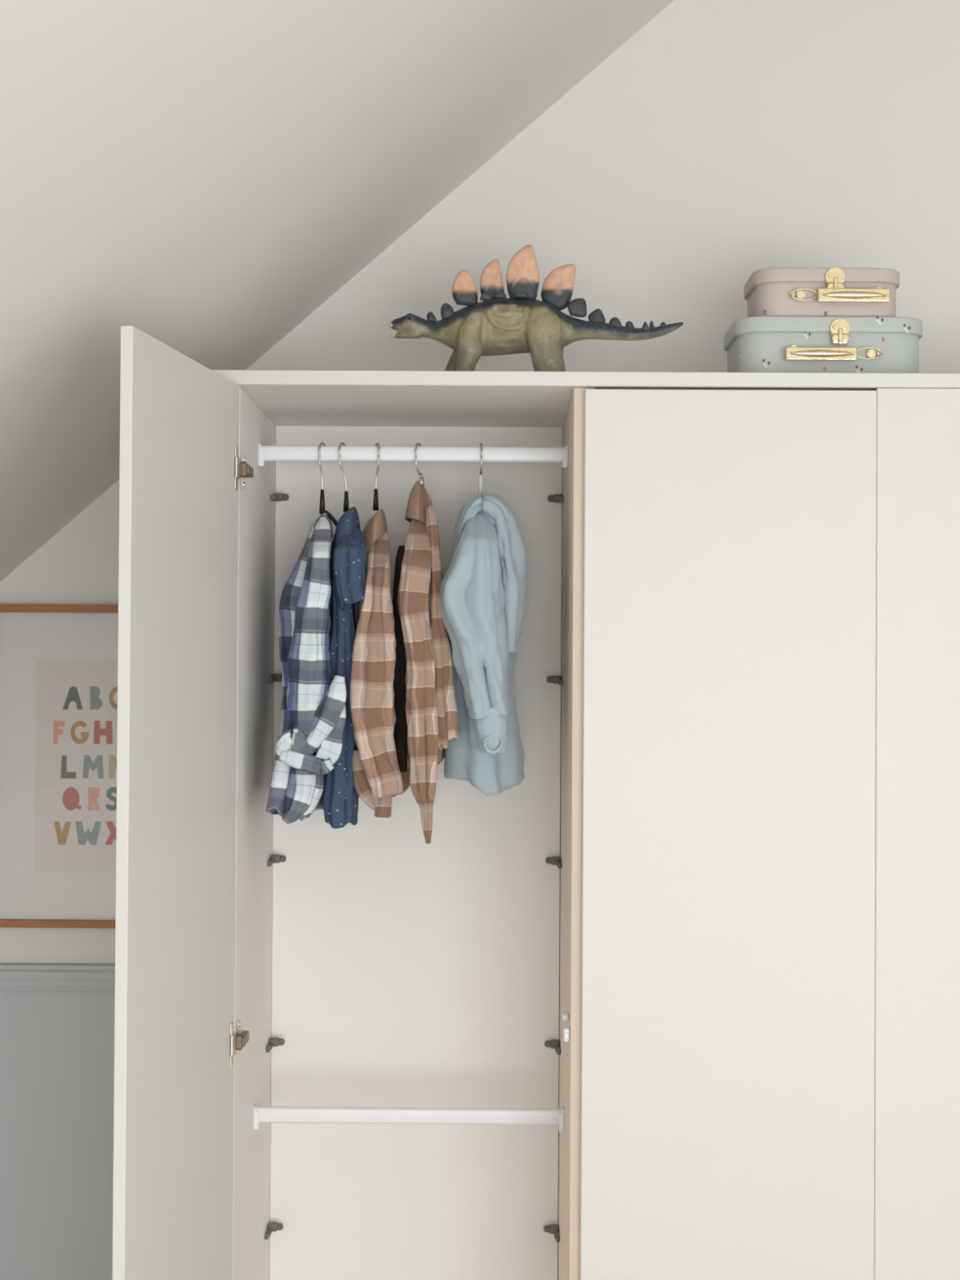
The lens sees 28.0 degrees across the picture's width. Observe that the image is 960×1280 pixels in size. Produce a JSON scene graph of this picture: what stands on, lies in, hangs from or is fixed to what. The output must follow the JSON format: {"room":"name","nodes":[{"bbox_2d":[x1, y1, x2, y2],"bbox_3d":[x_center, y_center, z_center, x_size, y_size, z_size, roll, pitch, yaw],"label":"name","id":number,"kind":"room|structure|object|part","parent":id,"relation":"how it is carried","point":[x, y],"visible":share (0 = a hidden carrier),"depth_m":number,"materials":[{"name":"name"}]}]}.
{"room":"child's bedroom","nodes":[
{"label":"child's bedroom","id":0,"kind":"room"},
{"bbox_2d":[0,0,674,582],"bbox_3d":[0.634,-0.439,0.854,4.750,1.869,6.105,0,-1,0],"label":"ceiling","id":1,"kind":"structure","parent":0,"point":[200,177],"depth_m":2.90,"materials":[{"name":"paint"}]},
{"bbox_2d":[0,0,959,1279],"bbox_3d":[0.655,0.143,3.898,4.750,2.940,0.001,0,-1,0],"label":"wall","id":2,"kind":"structure","parent":0,"point":[723,142],"depth_m":3.92,"materials":[{"name":"paint"}]},
{"bbox_2d":[0,962,115,991],"bbox_3d":[-1.083,0.681,3.893,1.280,0.056,0.022,0,-1,0],"label":"trim","id":3,"kind":"structure","parent":2,"relation":"attached to","point":[13,975],"depth_m":3.89,"materials":[{"name":"paint"}]},
{"bbox_2d":[0,604,118,928],"bbox_3d":[-0.722,0.256,3.896,0.547,0.652,0.021,0,-1,0],"label":"framed print","id":4,"kind":"object","parent":2,"relation":"attached to","point":[59,663],"visible":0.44,"depth_m":3.90,"materials":[{"name":"white paper"}]},
{"label":"floor","id":5,"kind":"structure","parent":0,"visible":0},
{"bbox_2d":[112,325,959,1279],"bbox_3d":[0.340,0.572,3.269,1.698,2.060,1.148,0,-1,0],"label":"wardrobe","id":6,"kind":"object","parent":5,"relation":"on","point":[340,1053],"visible":0.98,"depth_m":3.28,"materials":[{"name":"wood"}]},
{"bbox_3d":[-0.465,0.547,2.991,0.018,1.972,0.581,0,-1,8],"label":"door","id":7,"kind":"part","parent":6,"relation":"part of","materials":[{"name":"white wood"}]},
{"bbox_3d":[-0.415,0.685,3.332,0.008,0.056,0.040,0,-1,0],"label":"mounting plate","id":8,"kind":"part","parent":6,"relation":"part of","materials":[{"name":"metal"}]},
{"bbox_3d":[-0.409,0.685,3.305,0.018,0.026,0.065,0,-1,0],"label":"hinge arm","id":9,"kind":"part","parent":6,"relation":"part of","materials":[{"name":"silver metal"}]},
{"bbox_3d":[-0.409,-0.291,3.347,0.008,0.056,0.040,0,-1,0],"label":"mounting plate","id":10,"kind":"part","parent":6,"relation":"part of","materials":[{"name":"metal"}]},
{"bbox_3d":[-0.404,-0.291,3.320,0.018,0.026,0.065,0,-1,0],"label":"hinge arm","id":11,"kind":"part","parent":6,"relation":"part of","materials":[{"name":"silver metal"}]},
{"bbox_3d":[-0.435,0.584,3.573,0.036,2.035,0.552,0,-1,0],"label":"panel","id":12,"kind":"part","parent":6,"relation":"part of","materials":[{"name":"white wood"}]},
{"bbox_2d":[266,513,346,823],"bbox_3d":[-0.333,0.046,3.562,0.139,0.560,0.410,1,-1,-10],"label":"plaid shirt","id":13,"kind":"object","parent":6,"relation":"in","point":[308,746],"visible":0.98,"depth_m":3.39,"materials":[{"name":"fabric"}]},
{"bbox_2d":[318,442,337,526],"bbox_3d":[-0.288,-0.287,3.583,0.033,0.163,0.120,1,-1,-17],"label":"clothes hanger","id":14,"kind":"object","parent":6,"relation":"hanging from","point":[322,508],"visible":0.82,"depth_m":3.58,"materials":[{"name":"metal"}]},
{"bbox_3d":[-0.277,-0.225,3.555,0.041,0.038,0.055,0,-1,0],"label":"arm","id":15,"kind":"part","parent":14,"relation":"part of","materials":[{"name":"black plastic"}]},
{"bbox_2d":[337,442,349,512],"bbox_3d":[-0.253,-0.256,3.580,0.020,0.223,0.205,0,-1,0],"label":"clothes hanger","id":16,"kind":"object","parent":6,"relation":"hanging from","point":[346,495],"visible":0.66,"depth_m":3.58,"materials":[{"name":"metal"}]},
{"bbox_2d":[322,506,367,828],"bbox_3d":[-0.255,0.051,3.571,0.080,0.590,0.386,0,-1,-7],"label":"shirt","id":17,"kind":"object","parent":16,"relation":"hanging from","point":[348,558],"visible":0.78,"depth_m":3.43,"materials":[{"name":"blue fabric"}]},
{"bbox_3d":[-0.249,0.117,3.449,0.063,0.438,0.061,0,-1,0],"label":"panel","id":18,"kind":"part","parent":17,"relation":"part of","materials":[{"name":"blue fabric"}]},
{"bbox_2d":[373,442,380,511],"bbox_3d":[-0.192,-0.256,3.580,0.014,0.223,0.205,0,-1,0],"label":"clothes hanger","id":19,"kind":"object","parent":6,"relation":"hanging from","point":[375,504],"visible":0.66,"depth_m":3.58,"materials":[{"name":"metal"}]},
{"bbox_2d":[349,508,410,817],"bbox_3d":[-0.178,0.038,3.575,0.118,0.559,0.392,0,-1,-2],"label":"plaid shirt","id":20,"kind":"object","parent":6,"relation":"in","point":[378,777],"visible":0.95,"depth_m":3.39,"materials":[{"name":"brown fabric"}]},
{"bbox_3d":[-0.132,0.881,3.562,0.566,0.030,0.015,0,-1,0],"label":"hanging rail","id":21,"kind":"part","parent":6,"relation":"part of","materials":[{"name":"white metal"}]},
{"bbox_3d":[-0.124,-0.346,3.581,0.566,0.030,0.015,0,-1,0],"label":"hanging rail","id":22,"kind":"part","parent":6,"relation":"part of","materials":[{"name":"white metal"}]},
{"bbox_3d":[-0.128,0.560,3.836,0.572,1.975,0.008,0,-1,0],"label":"panel","id":23,"kind":"part","parent":6,"relation":"part of","materials":[{"name":"white wood"}]},
{"bbox_2d":[414,442,424,486],"bbox_3d":[-0.112,-0.265,3.579,0.018,0.205,0.205,0,-1,0],"label":"clothes hanger","id":24,"kind":"object","parent":6,"relation":"hanging from","point":[421,477],"visible":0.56,"depth_m":3.57,"materials":[{"name":"metal"}]},
{"bbox_2d":[392,480,459,844],"bbox_3d":[-0.114,0.035,3.575,0.124,0.658,0.387,0,-1,-8],"label":"plaid shirt","id":25,"kind":"object","parent":24,"relation":"hanging from","point":[426,709],"visible":0.99,"depth_m":3.41,"materials":[{"name":"brown fabric"}]},
{"bbox_3d":[-0.068,-0.023,3.465,0.064,0.437,0.093,0,-1,0],"label":"panel","id":26,"kind":"part","parent":25,"relation":"part of","materials":[{"name":"brown fabric"}]},
{"bbox_2d":[478,443,483,497],"bbox_3d":[0.001,-0.263,3.578,0.011,0.207,0.205,0,-1,0],"label":"clothes hanger","id":27,"kind":"object","parent":6,"relation":"hanging from","point":[480,480],"visible":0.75,"depth_m":3.58,"materials":[{"name":"metal"}]},
{"bbox_2d":[440,493,527,795],"bbox_3d":[0.005,0.008,3.576,0.164,0.548,0.424,0,-1,0],"label":"hoodie","id":28,"kind":"object","parent":27,"relation":"hanging from","point":[483,586],"visible":0.98,"depth_m":3.42,"materials":[{"name":"blue fabric"}]},
{"bbox_2d":[451,493,527,653],"bbox_3d":[0.017,-0.121,3.503,0.139,0.292,0.150,0,-1,0],"label":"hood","id":29,"kind":"object","parent":28,"relation":"attached to","point":[494,515],"depth_m":3.45,"materials":[{"name":"blue fabric"}]},
{"bbox_2d":[388,244,683,371],"bbox_3d":[0.100,-0.582,3.450,0.528,0.251,0.121,0,-1,3],"label":"toy stegosaurus","id":30,"kind":"object","parent":6,"relation":"on","point":[498,324],"visible":0.94,"depth_m":3.44,"materials":[{"name":"plastic"}]},
{"bbox_3d":[-0.087,-0.580,3.457,0.018,0.019,0.009,0,-1,0],"label":"plate","id":31,"kind":"part","parent":30,"relation":"part of","materials":[{"name":"paint"}]},
{"bbox_3d":[-0.058,-0.589,3.451,0.025,0.030,0.009,0,-1,0],"label":"plate","id":32,"kind":"part","parent":30,"relation":"part of","materials":[{"name":"paint"}]},
{"bbox_3d":[-0.027,-0.630,3.447,0.046,0.065,0.012,0,-1,0],"label":"plate","id":33,"kind":"part","parent":30,"relation":"part of","materials":[{"name":"paint"}]},
{"bbox_3d":[0.011,-0.612,3.431,0.021,0.014,0.009,0,-1,0],"label":"plate","id":34,"kind":"part","parent":30,"relation":"part of","materials":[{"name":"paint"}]},
{"bbox_3d":[0.022,-0.648,3.467,0.044,0.078,0.012,0,-1,0],"label":"plate","id":35,"kind":"part","parent":30,"relation":"part of","materials":[{"name":"paint"}]},
{"bbox_3d":[0.036,-0.614,3.429,0.022,0.013,0.009,0,-1,0],"label":"plate","id":36,"kind":"part","parent":30,"relation":"part of","materials":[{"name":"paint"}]},
{"bbox_3d":[0.074,-0.615,3.428,0.028,0.012,0.009,0,-1,0],"label":"plate","id":37,"kind":"part","parent":30,"relation":"part of","materials":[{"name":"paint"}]},
{"bbox_3d":[0.077,-0.657,3.447,0.059,0.102,0.013,0,-1,0],"label":"plate","id":38,"kind":"part","parent":30,"relation":"part of","materials":[{"name":"paint"}]},
{"bbox_3d":[0.141,-0.635,3.466,0.063,0.084,0.013,0,-1,0],"label":"plate","id":39,"kind":"part","parent":30,"relation":"part of","materials":[{"name":"paint"}]},
{"bbox_3d":[0.174,-0.595,3.447,0.035,0.035,0.009,0,-1,0],"label":"plate","id":40,"kind":"part","parent":30,"relation":"part of","materials":[{"name":"paint"}]},
{"bbox_3d":[0.210,-0.582,3.461,0.031,0.028,0.009,0,-1,0],"label":"plate","id":41,"kind":"part","parent":30,"relation":"part of","materials":[{"name":"paint"}]},
{"bbox_3d":[0.243,-0.569,3.449,0.022,0.020,0.009,0,-1,0],"label":"plate","id":42,"kind":"part","parent":30,"relation":"part of","materials":[{"name":"paint"}]},
{"bbox_3d":[0.269,-0.564,3.458,0.018,0.018,0.009,0,-1,0],"label":"plate","id":43,"kind":"part","parent":30,"relation":"part of","materials":[{"name":"paint"}]},
{"bbox_3d":[0.297,-0.562,3.449,0.016,0.018,0.009,0,-1,0],"label":"plate","id":44,"kind":"part","parent":30,"relation":"part of","materials":[{"name":"paint"}]},
{"bbox_3d":[0.310,-0.565,3.459,0.010,0.019,0.009,0,-1,0],"label":"plate","id":45,"kind":"part","parent":30,"relation":"part of","materials":[{"name":"paint"}]},
{"bbox_3d":[0.329,-0.565,3.451,0.015,0.012,0.009,0,-1,0],"label":"plate","id":46,"kind":"part","parent":30,"relation":"part of","materials":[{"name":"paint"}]},
{"bbox_3d":[0.370,-0.441,3.574,1.654,0.025,0.570,0,-1,0],"label":"panel","id":47,"kind":"part","parent":6,"relation":"part of","materials":[{"name":"white wood"}]},
{"bbox_3d":[0.423,0.557,3.281,0.498,1.970,0.016,0,-1,0],"label":"door","id":48,"kind":"part","parent":6,"relation":"part of","materials":[{"name":"white wood"}]},
{"bbox_2d":[724,315,922,373],"bbox_3d":[0.625,-0.513,3.517,0.339,0.119,0.267,0,-1,0],"label":"suitcase","id":49,"kind":"object","parent":6,"relation":"on","point":[761,344],"visible":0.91,"depth_m":3.41,"materials":[{"name":"grey cardboard"}]},
{"bbox_3d":[0.601,-0.505,3.389,0.125,0.023,0.012,0,-1,0],"label":"handle","id":50,"kind":"part","parent":49,"relation":"part of","materials":[{"name":"gold metal"}]},
{"bbox_2d":[743,266,899,317],"bbox_3d":[0.621,-0.616,3.502,0.265,0.087,0.222,0,-1,0],"label":"suitcase","id":51,"kind":"object","parent":49,"relation":"on","point":[834,291],"visible":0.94,"depth_m":3.42,"materials":[{"name":"pink cardboard"}]},
{"bbox_3d":[0.577,-0.612,3.409,0.057,0.023,0.018,0,-1,0],"label":"handle mount","id":52,"kind":"part","parent":51,"relation":"part of","materials":[{"name":"gold metal"}]},
{"bbox_3d":[0.622,-0.647,3.514,0.265,0.026,0.200,0,-1,0],"label":"lid","id":53,"kind":"part","parent":51,"relation":"part of","materials":[{"name":"cardboard"}]},
{"bbox_3d":[0.660,-0.609,3.397,0.127,0.024,0.012,0,-1,0],"label":"handle","id":54,"kind":"part","parent":51,"relation":"part of","materials":[{"name":"gold metal"}]},
{"bbox_3d":[0.625,-0.557,3.529,0.339,0.028,0.245,0,-1,0],"label":"lid","id":55,"kind":"part","parent":49,"relation":"part of","materials":[{"name":"grey cardboard"}]},
{"bbox_3d":[0.683,-0.506,3.401,0.057,0.023,0.018,0,-1,0],"label":"handle mount","id":56,"kind":"part","parent":49,"relation":"part of","materials":[{"name":"gold metal"}]},
{"bbox_3d":[0.929,0.558,3.277,0.515,1.974,0.017,0,-1,0],"label":"door","id":57,"kind":"part","parent":6,"relation":"part of","materials":[{"name":"white wood"}]}
]}

